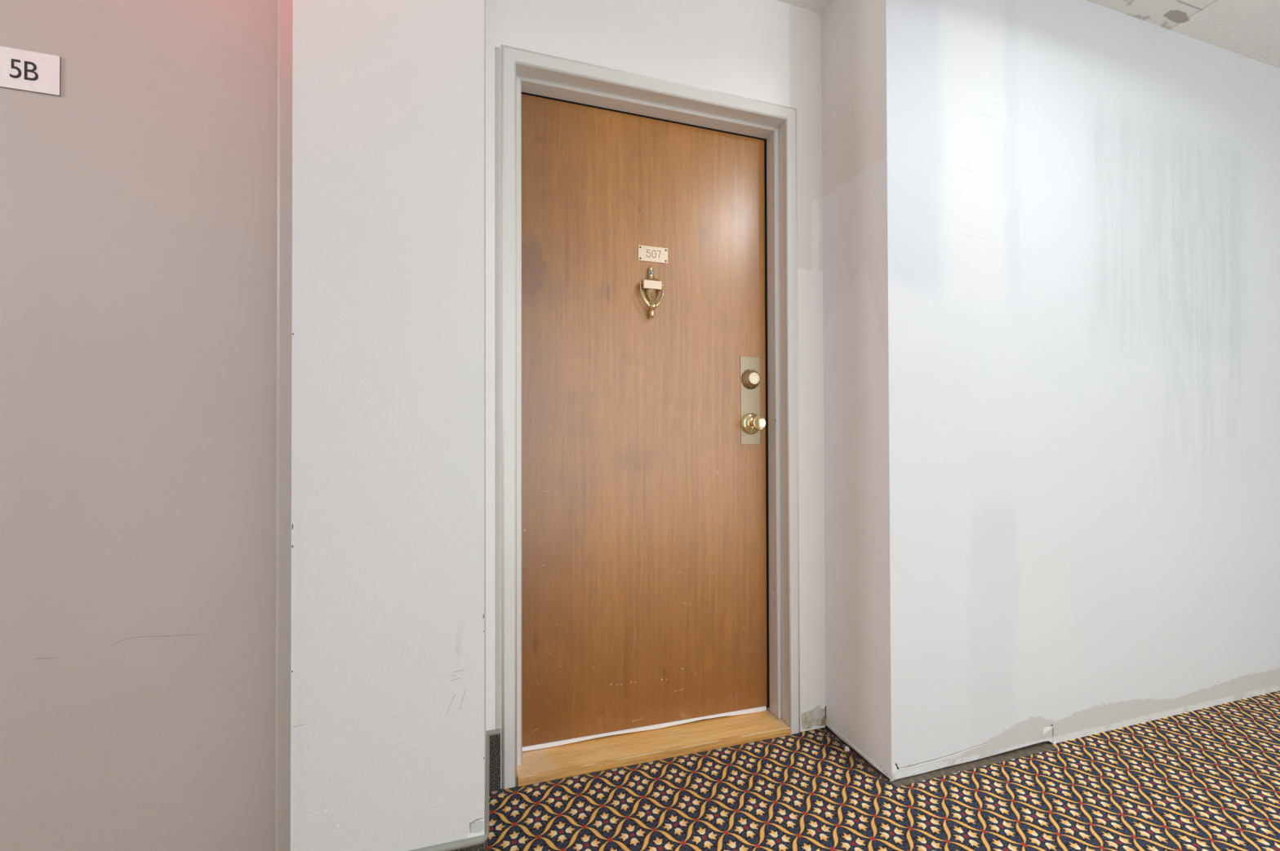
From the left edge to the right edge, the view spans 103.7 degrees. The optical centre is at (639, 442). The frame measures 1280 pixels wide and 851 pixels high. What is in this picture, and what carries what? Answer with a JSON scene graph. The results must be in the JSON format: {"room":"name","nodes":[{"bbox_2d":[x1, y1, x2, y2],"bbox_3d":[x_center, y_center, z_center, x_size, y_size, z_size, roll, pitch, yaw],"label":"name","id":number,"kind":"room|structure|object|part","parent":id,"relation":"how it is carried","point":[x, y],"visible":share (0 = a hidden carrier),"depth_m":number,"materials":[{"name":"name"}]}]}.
{"room":"apartment building hallway","nodes":[
{"label":"apartment building hallway","id":0,"kind":"room"},
{"bbox_2d":[0,0,277,850],"bbox_3d":[-3.071,-0.263,0.593,4.848,2.542,0.080,0,-1,-17],"label":"wall","id":1,"kind":"structure","parent":0,"point":[138,201],"depth_m":1.13,"materials":[{"name":"grey paint"}]},
{"bbox_2d":[0,46,61,96],"bbox_3d":[-1.317,-0.796,1.075,0.118,0.086,0.003,0,-1,-17],"label":"room sign","id":2,"kind":"object","parent":1,"relation":"attached to","point":[20,69],"visible":1,"depth_m":1.08,"materials":[{"name":"white plastic"}]},
{"bbox_2d":[275,0,293,850],"bbox_3d":[-0.827,-0.265,1.199,0.063,2.542,0.038,0,-1,-17],"label":"trim","id":3,"kind":"structure","parent":1,"relation":"attached to","point":[285,7],"depth_m":1.18,"materials":[{"name":"grey paint"}]},
{"bbox_2d":[290,0,485,850],"bbox_3d":[-0.570,-0.265,1.242,0.358,2.542,0.448,0,-1,-17],"label":"wall","id":4,"kind":"structure","parent":0,"point":[388,639],"depth_m":1.02,"materials":[{"name":"paint"}]},
{"bbox_2d":[408,734,489,850],"bbox_3d":[-0.551,0.921,1.201,0.366,0.168,0.397,0,-1,-17],"label":"baseboard","id":5,"kind":"structure","parent":4,"relation":"attached to","point":[480,843],"depth_m":1.06,"materials":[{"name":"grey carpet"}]},
{"bbox_2d":[485,0,826,789],"bbox_3d":[0.086,-0.263,1.679,1.188,2.542,0.123,0,-1,-17],"label":"wall","id":6,"kind":"structure","parent":0,"point":[766,51],"depth_m":1.69,"materials":[{"name":"paint"}]},
{"bbox_2d":[485,728,500,792],"bbox_3d":[-0.423,0.920,1.451,0.040,0.174,0.008,0,-1,-17],"label":"baseboard","id":7,"kind":"structure","parent":6,"relation":"attached to","point":[495,735],"depth_m":1.45,"materials":[{"name":"grey carpet"}]},
{"bbox_2d":[521,93,767,751],"bbox_3d":[0.040,-0.066,1.695,0.888,2.088,0.108,0,-1,-17],"label":"door","id":8,"kind":"structure","parent":6,"relation":"in","point":[644,495],"depth_m":1.70,"materials":[{"name":"brown wood"}]},
{"bbox_3d":[0.045,-0.642,1.716,0.106,0.052,0.003,0,-1,-17],"label":"number plate","id":9,"kind":"part","parent":8,"relation":"part of","materials":[{"name":"beige metal"}]},
{"bbox_3d":[0.402,-0.068,1.806,0.078,0.078,0.018,0,-1,-17],"label":"knob","id":10,"kind":"part","parent":8,"relation":"part of","materials":[{"name":"gold metal"}]},
{"bbox_3d":[0.398,-0.151,1.816,0.078,0.316,0.003,0,-1,-17],"label":"lock plate","id":11,"kind":"part","parent":8,"relation":"part of","materials":[{"name":"gold metal"}]},
{"bbox_2d":[494,44,799,789],"bbox_3d":[0.049,-0.085,1.674,1.024,2.184,0.140,0,-1,-17],"label":"door frame","id":12,"kind":"structure","parent":6,"relation":"attached to","point":[524,72],"depth_m":1.65,"materials":[{"name":"grey paint"}]},
{"bbox_2d":[821,0,891,782],"bbox_3d":[0.694,-0.265,1.645,0.008,2.542,0.314,0,-1,-17],"label":"wall","id":13,"kind":"structure","parent":0,"point":[854,53],"depth_m":1.62,"materials":[{"name":"paint"}]},
{"bbox_2d":[488,690,1279,850],"bbox_3d":[0.024,1.023,-0.081,10.800,0.060,3.750,0,-1,-17],"label":"floor","id":14,"kind":"structure","parent":0,"point":[1207,779],"depth_m":1.42,"materials":[{"name":"multicoloured carpet"}]},
{"bbox_2d":[516,708,791,786],"bbox_3d":[0.061,0.989,1.661,0.915,0.035,0.136,0,-1,-17],"label":"threshold","id":15,"kind":"object","parent":14,"relation":"on","point":[613,752],"visible":0.78,"depth_m":1.62,"materials":[{"name":"brown wood"}]},
{"bbox_2d":[844,746,849,751],"bbox_3d":[0.676,0.999,1.639,0.016,0.012,0.013,0,-1,21],"label":"chunk","id":16,"kind":"object","parent":14,"relation":"on","point":[846,748],"visible":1,"depth_m":1.64,"materials":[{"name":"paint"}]},
{"bbox_2d":[775,0,1279,68],"bbox_3d":[0.017,-1.579,-0.059,10.800,0.060,3.750,0,-1,-17],"label":"ceiling","id":17,"kind":"structure","parent":0,"point":[1250,28],"depth_m":1.82,"materials":[{"name":"white paint"}]},
{"bbox_2d":[885,0,1279,781],"bbox_3d":[2.682,-0.268,2.095,4.066,2.542,0.053,0,-1,-17],"label":"wall","id":18,"kind":"structure","parent":0,"point":[1083,196],"depth_m":1.71,"materials":[{"name":"paint"}]}
]}

